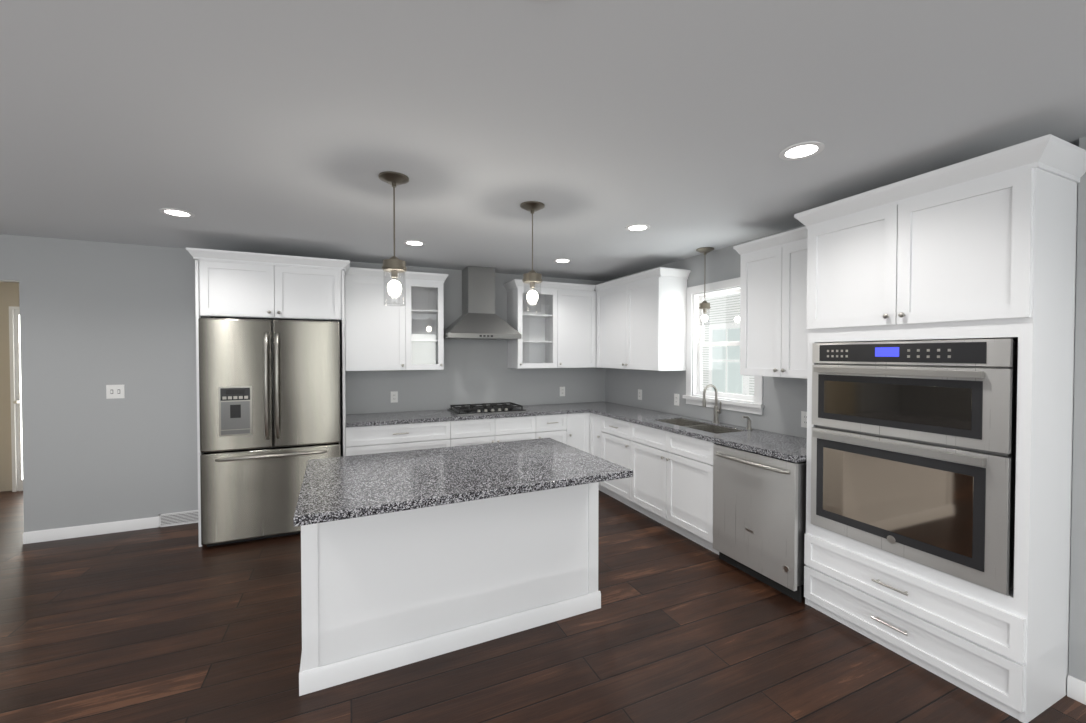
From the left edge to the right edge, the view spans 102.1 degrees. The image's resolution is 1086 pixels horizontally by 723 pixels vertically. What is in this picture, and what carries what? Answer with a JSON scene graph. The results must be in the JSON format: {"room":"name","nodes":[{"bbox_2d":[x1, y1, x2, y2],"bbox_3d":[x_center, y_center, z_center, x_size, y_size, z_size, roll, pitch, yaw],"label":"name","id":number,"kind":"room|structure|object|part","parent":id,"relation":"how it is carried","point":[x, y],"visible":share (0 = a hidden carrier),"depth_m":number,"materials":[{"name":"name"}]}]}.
{"room":"kitchen","nodes":[
{"label":"kitchen","id":0,"kind":"room"},
{"bbox_2d":[0,234,595,531],"bbox_3d":[-2.723,0.220,4.245,7.650,2.480,0.120,0,1,-24],"label":"wall","id":1,"kind":"structure","parent":0,"point":[96,318],"depth_m":3.81,"materials":[{"name":"grey paint"}]},
{"bbox_2d":[9,306,22,491],"bbox_3d":[-5.476,0.417,5.070,0.940,2.060,0.100,0,1,-24],"label":"hall door","id":2,"kind":"structure","parent":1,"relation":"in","point":[15,397],"depth_m":4.89,"materials":[{"name":"white wood"}]},
{"bbox_2d":[23,516,158,543],"bbox_3d":[-3.594,1.422,3.805,1.305,0.092,0.014,0,1,-24],"label":"baseboard","id":3,"kind":"structure","parent":1,"relation":"attached to","point":[152,522],"depth_m":3.70,"materials":[{"name":"white wood"}]},
{"bbox_2d":[106,385,124,398],"bbox_3d":[-3.661,0.258,3.759,0.119,0.118,0.010,0,1,-24],"label":"switch plate","id":4,"kind":"object","parent":1,"relation":"attached to","point":[115,391],"visible":1,"depth_m":3.76,"materials":[{"name":"white plastic"}]},
{"bbox_2d":[159,510,197,526],"bbox_3d":[-3.261,1.408,3.941,0.295,0.115,0.006,0,1,-24],"label":"air vent","id":5,"kind":"object","parent":1,"relation":"in","point":[177,518],"visible":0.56,"depth_m":3.94,"materials":[{"name":"white metal"}]},
{"bbox_2d":[391,391,397,402],"bbox_3d":[-1.586,0.378,4.680,0.072,0.118,0.008,0,1,-24],"label":"electrical outlet","id":6,"kind":"object","parent":1,"relation":"attached to","point":[394,396],"visible":1,"depth_m":4.68,"materials":[{"name":"white plastic"}]},
{"bbox_2d":[345,267,447,370],"bbox_3d":[-1.494,-0.406,4.503,0.975,0.985,0.379,0,1,-24],"label":"upper cabinet","id":7,"kind":"object","parent":1,"relation":"attached to","point":[381,336],"visible":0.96,"depth_m":4.35,"materials":[{"name":"white wood"}]},
{"bbox_2d":[444,266,520,339],"bbox_3d":[-0.692,-0.635,4.793,0.790,0.781,0.490,0,1,-24],"label":"range hood","id":8,"kind":"object","parent":1,"relation":"attached to","point":[478,319],"visible":0.94,"depth_m":4.73,"materials":[{"name":"grey metal"}]},
{"bbox_2d":[504,279,596,368],"bbox_3d":[0.104,-0.418,5.209,1.069,0.985,0.379,0,1,-24],"label":"upper cabinet","id":9,"kind":"object","parent":1,"relation":"attached to","point":[558,330],"visible":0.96,"depth_m":5.14,"materials":[{"name":"white wood"}]},
{"bbox_2d":[560,387,564,395],"bbox_3d":[0.243,0.375,5.489,0.072,0.118,0.008,0,1,-24],"label":"electrical outlet","id":10,"kind":"object","parent":1,"relation":"attached to","point":[562,391],"visible":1,"depth_m":5.49,"materials":[{"name":"white plastic"}]},
{"bbox_2d":[0,490,1085,722],"bbox_3d":[-1.448,1.557,1.408,7.910,0.100,10.340,0,1,-24],"label":"floor","id":11,"kind":"structure","parent":0,"point":[172,624],"depth_m":2.25,"materials":[{"name":"brown wood"}]},
{"bbox_2d":[186,247,349,546],"bbox_3d":[-2.367,0.288,3.957,1.158,2.355,0.692,0,1,-24],"label":"cabinet","id":12,"kind":"object","parent":11,"relation":"on","point":[240,285],"visible":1,"depth_m":3.65,"materials":[{"name":"white"}]},
{"bbox_2d":[198,316,340,546],"bbox_3d":[-2.338,0.552,3.894,0.990,1.828,0.804,0,1,-24],"label":"fridge","id":13,"kind":"object","parent":11,"relation":"on","point":[248,500],"depth_m":3.56,"materials":[{"name":"silver metal"}]},
{"bbox_3d":[-2.217,0.213,3.614,0.970,1.140,0.204,0,1,-24],"label":"fridge handle","id":14,"kind":"part","parent":13,"relation":"part of","materials":[{"name":"silver metal"}]},
{"bbox_2d":[346,421,457,455],"bbox_3d":[-1.436,1.020,4.421,0.997,0.876,0.617,0,1,-24],"label":"base cabinet","id":15,"kind":"object","parent":11,"relation":"on","point":[363,440],"depth_m":4.12,"materials":[{"name":"white wood"}]},
{"bbox_2d":[346,403,589,427],"bbox_3d":[-0.750,0.558,4.708,2.490,0.038,0.632,0,1,-24],"label":"countertop","id":16,"kind":"structure","parent":15,"relation":"on","point":[407,417],"depth_m":4.46,"materials":[{"name":"stone"}]},
{"bbox_2d":[448,402,527,415],"bbox_3d":[-0.609,0.509,4.786,0.760,0.056,0.490,0,1,-24],"label":"cooktop","id":17,"kind":"object","parent":16,"relation":"in","point":[485,408],"visible":1,"depth_m":4.68,"materials":[{"name":"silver metal"}]},
{"bbox_2d":[299,482,600,695],"bbox_3d":[-0.522,1.049,2.619,1.595,0.876,0.708,0,1,-25],"label":"kitchen island","id":18,"kind":"object","parent":11,"relation":"on","point":[385,592],"visible":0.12,"depth_m":2.24,"materials":[{"name":"white wood"}]},
{"bbox_2d":[293,438,632,526],"bbox_3d":[-0.447,0.595,2.453,1.577,0.038,1.010,0,1,-25],"label":"island countertop","id":19,"kind":"structure","parent":18,"relation":"on","point":[341,488],"depth_m":2.23,"materials":[{"name":"stone"}]},
{"bbox_2d":[458,415,541,445],"bbox_3d":[-0.590,1.013,4.795,0.967,0.876,0.617,0,1,-24],"label":"base cabinet","id":20,"kind":"object","parent":11,"relation":"on","point":[479,431],"depth_m":4.51,"materials":[{"name":"white wood"}]},
{"bbox_2d":[542,414,561,441],"bbox_3d":[-0.031,1.009,5.043,0.484,0.876,0.617,0,1,-24],"label":"base cabinet","id":21,"kind":"object","parent":11,"relation":"on","point":[551,424],"depth_m":4.76,"materials":[{"name":"white wood"}]},
{"bbox_2d":[562,413,585,451],"bbox_3d":[0.266,1.008,5.142,0.367,0.876,0.676,0,1,-24],"label":"base cabinet","id":22,"kind":"object","parent":11,"relation":"on","point":[573,425],"depth_m":4.88,"materials":[{"name":"white wood"}]},
{"bbox_2d":[586,413,601,490],"bbox_3d":[0.828,1.011,4.928,0.646,0.876,0.327,0,1,-24],"label":"base cabinet","id":23,"kind":"object","parent":11,"relation":"on","point":[593,422],"depth_m":4.88,"materials":[{"name":"white wood"}]},
{"bbox_2d":[602,416,654,508],"bbox_3d":[1.005,1.017,4.601,0.587,0.876,0.644,0,1,-24],"label":"base cabinet","id":24,"kind":"object","parent":11,"relation":"on","point":[617,435],"depth_m":4.42,"materials":[{"name":"white wood"}]},
{"bbox_2d":[634,429,718,554],"bbox_3d":[1.314,1.079,3.903,0.587,0.775,1.112,0,1,-24],"label":"base cabinet","id":25,"kind":"object","parent":11,"relation":"on","point":[669,484],"depth_m":3.66,"materials":[{"name":"white wood"}]},
{"bbox_2d":[570,401,806,462],"bbox_3d":[1.171,0.566,4.198,0.602,0.038,3.121,0,1,-24],"label":"countertop","id":26,"kind":"structure","parent":25,"relation":"on","point":[782,446],"depth_m":3.41,"materials":[{"name":"stone"}]},
{"bbox_2d":[655,418,742,433],"bbox_3d":[1.341,0.613,3.840,0.332,0.108,0.792,0,1,-24],"label":"sink","id":27,"kind":"object","parent":26,"relation":"in","point":[706,427],"visible":0.19,"depth_m":3.88,"materials":[{"name":"silver metal"}]},
{"bbox_2d":[702,384,751,429],"bbox_3d":[1.565,0.379,3.742,0.186,0.351,0.414,0,1,-24],"label":"faucet","id":28,"kind":"object","parent":26,"relation":"on","point":[717,411],"visible":1,"depth_m":3.89,"materials":[{"name":"silver metal"}]},
{"bbox_2d":[713,443,806,601],"bbox_3d":[1.619,1.044,3.065,0.594,0.872,0.655,0,1,-24],"label":"dishwasher","id":29,"kind":"object","parent":11,"relation":"on","point":[767,508],"depth_m":2.88,"materials":[{"name":"silver metal"}]},
{"bbox_3d":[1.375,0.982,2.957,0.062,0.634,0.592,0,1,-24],"label":"dishwasher handle","id":30,"kind":"part","parent":29,"relation":"part of","materials":[{"name":"silver metal"}]},
{"bbox_2d":[794,134,1085,722],"bbox_3d":[2.013,0.299,2.328,0.572,2.385,1.070,0,1,-24],"label":"tall cabinet","id":31,"kind":"object","parent":11,"relation":"on","point":[982,247],"visible":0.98,"depth_m":1.95,"materials":[{"name":"white wood"}]},
{"bbox_2d":[811,339,1017,594],"bbox_3d":[1.975,0.436,2.320,0.497,1.081,0.857,0,1,-24],"label":"wall oven","id":32,"kind":"object","parent":31,"relation":"in","point":[913,450],"visible":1,"depth_m":2.11,"materials":[{"name":"silver metal"}]},
{"bbox_2d":[0,0,1085,280],"bbox_3d":[-1.448,-1.022,1.366,7.910,0.100,10.340,0,1,-24],"label":"ceiling","id":33,"kind":"structure","parent":0,"point":[596,128],"depth_m":1.75,"materials":[{"name":"white paint"}]},
{"bbox_2d":[159,208,194,217],"bbox_3d":[-2.454,-0.996,2.946,0.184,0.004,0.184,0,1,-24],"label":"recessed light","id":34,"kind":"object","parent":33,"relation":"in","point":[178,213],"visible":0.94,"depth_m":2.93,"materials":[{"name":"white plastic"}]},
{"bbox_2d":[378,171,408,305],"bbox_3d":[-0.800,-0.646,2.362,0.156,0.684,0.156,0,1,-24],"label":"pendant light","id":35,"kind":"object","parent":33,"relation":"hanging from","point":[394,265],"depth_m":2.34,"materials":[{"name":"silver metal"}]},
{"bbox_3d":[-0.800,-0.403,2.366,0.072,0.093,0.070,0,1,-24],"label":"pendant bulb","id":36,"kind":"part","parent":35,"relation":"part of","materials":[{"name":"white glass"}]},
{"bbox_2d":[403,240,425,245],"bbox_3d":[-1.095,-1.009,3.744,0.184,0.004,0.184,0,1,-24],"label":"recessed light","id":37,"kind":"object","parent":33,"relation":"in","point":[414,243],"visible":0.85,"depth_m":3.75,"materials":[{"name":"white plastic"}]},
{"bbox_2d":[520,201,544,311],"bbox_3d":[-0.068,-0.658,2.805,0.156,0.674,0.156,0,1,-24],"label":"pendant light","id":38,"kind":"object","parent":33,"relation":"hanging from","point":[532,277],"depth_m":2.78,"materials":[{"name":"clear glass"}]},
{"bbox_3d":[-0.068,-0.420,2.809,0.072,0.093,0.070,0,1,-24],"label":"pendant bulb","id":39,"kind":"part","parent":38,"relation":"part of","materials":[{"name":"white glass"}]},
{"bbox_2d":[554,259,571,262],"bbox_3d":[0.199,-1.020,4.451,0.184,0.004,0.184,0,1,-24],"label":"recessed light","id":40,"kind":"object","parent":33,"relation":"in","point":[562,260],"visible":0.96,"depth_m":4.43,"materials":[{"name":"white plastic"}]},
{"bbox_2d":[625,224,649,230],"bbox_3d":[0.709,-1.001,3.287,0.184,0.004,0.184,0,1,-24],"label":"recessed light","id":41,"kind":"object","parent":33,"relation":"in","point":[638,227],"visible":1,"depth_m":3.28,"materials":[{"name":"white plastic"}]},
{"bbox_2d":[696,247,713,324],"bbox_3d":[1.464,-0.672,3.972,0.156,0.684,0.156,0,1,-24],"label":"pendant light","id":42,"kind":"object","parent":33,"relation":"hanging from","point":[704,305],"depth_m":3.95,"materials":[{"name":"glass"}]},
{"bbox_3d":[1.464,-0.398,3.977,0.056,0.074,0.055,0,1,-24],"label":"pendant bulb","id":43,"kind":"part","parent":42,"relation":"part of","materials":[{"name":"white glass"}]},
{"bbox_2d":[779,141,824,159],"bbox_3d":[1.206,-0.981,2.049,0.184,0.004,0.184,0,1,-24],"label":"recessed light","id":44,"kind":"object","parent":33,"relation":"in","point":[796,151],"visible":1,"depth_m":2.04,"materials":[{"name":"white plastic"}]},
{"bbox_2d":[596,136,1085,681],"bbox_3d":[2.457,0.257,2.032,0.245,2.480,8.360,0,1,-24],"label":"wall","id":45,"kind":"structure","parent":0,"point":[784,399],"depth_m":3.37,"materials":[{"name":"grey paint"}]},
{"bbox_2d":[638,389,641,399],"bbox_3d":[1.117,0.382,5.061,0.008,0.118,0.072,0,1,-24],"label":"electrical outlet","id":46,"kind":"object","parent":45,"relation":"attached to","point":[639,394],"visible":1,"depth_m":5.06,"materials":[{"name":"white plastic"}]},
{"bbox_2d":[595,267,690,370],"bbox_3d":[1.024,-0.411,4.793,0.379,0.985,1.229,0,1,-24],"label":"upper cabinet","id":47,"kind":"object","parent":45,"relation":"attached to","point":[641,321],"visible":0.98,"depth_m":4.43,"materials":[{"name":"white wood"}]},
{"bbox_2d":[674,394,678,405],"bbox_3d":[1.368,0.391,4.494,0.008,0.118,0.072,0,1,-24],"label":"electrical outlet","id":48,"kind":"object","parent":45,"relation":"attached to","point":[676,399],"visible":1,"depth_m":4.49,"materials":[{"name":"white plastic"}]},
{"bbox_2d":[683,277,763,414],"bbox_3d":[1.633,-0.148,3.963,0.145,1.147,0.904,0,1,-24],"label":"window","id":49,"kind":"structure","parent":45,"relation":"in","point":[694,299],"depth_m":4.13,"materials":[{"name":"white"}]},
{"bbox_2d":[733,226,807,378],"bbox_3d":[1.764,-0.384,3.120,0.379,0.985,0.700,0,1,-24],"label":"upper cabinet","id":50,"kind":"object","parent":45,"relation":"attached to","point":[773,312],"visible":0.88,"depth_m":3.06,"materials":[{"name":"white wood"}]},
{"bbox_2d":[801,411,806,427],"bbox_3d":[1.930,0.427,3.223,0.008,0.118,0.072,0,1,-24],"label":"electrical outlet","id":51,"kind":"object","parent":45,"relation":"attached to","point":[804,419],"visible":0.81,"depth_m":3.23,"materials":[{"name":"white plastic"}]},
{"bbox_2d":[1067,675,1085,704],"bbox_3d":[3.166,1.482,0.127,0.014,0.092,4.026,0,1,-24],"label":"baseboard","id":52,"kind":"structure","parent":45,"relation":"attached to","point":[1076,689],"depth_m":1.94,"materials":[{"name":"white wood"}]},
{"label":"outside","id":53,"kind":"structure","parent":0,"visible":0},
{"bbox_2d":[702,293,753,395],"bbox_3d":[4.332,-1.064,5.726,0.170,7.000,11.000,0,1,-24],"label":"house","id":54,"kind":"structure","parent":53,"point":[716,333],"depth_m":7.96,"materials":[{"name":"white"}]}
]}

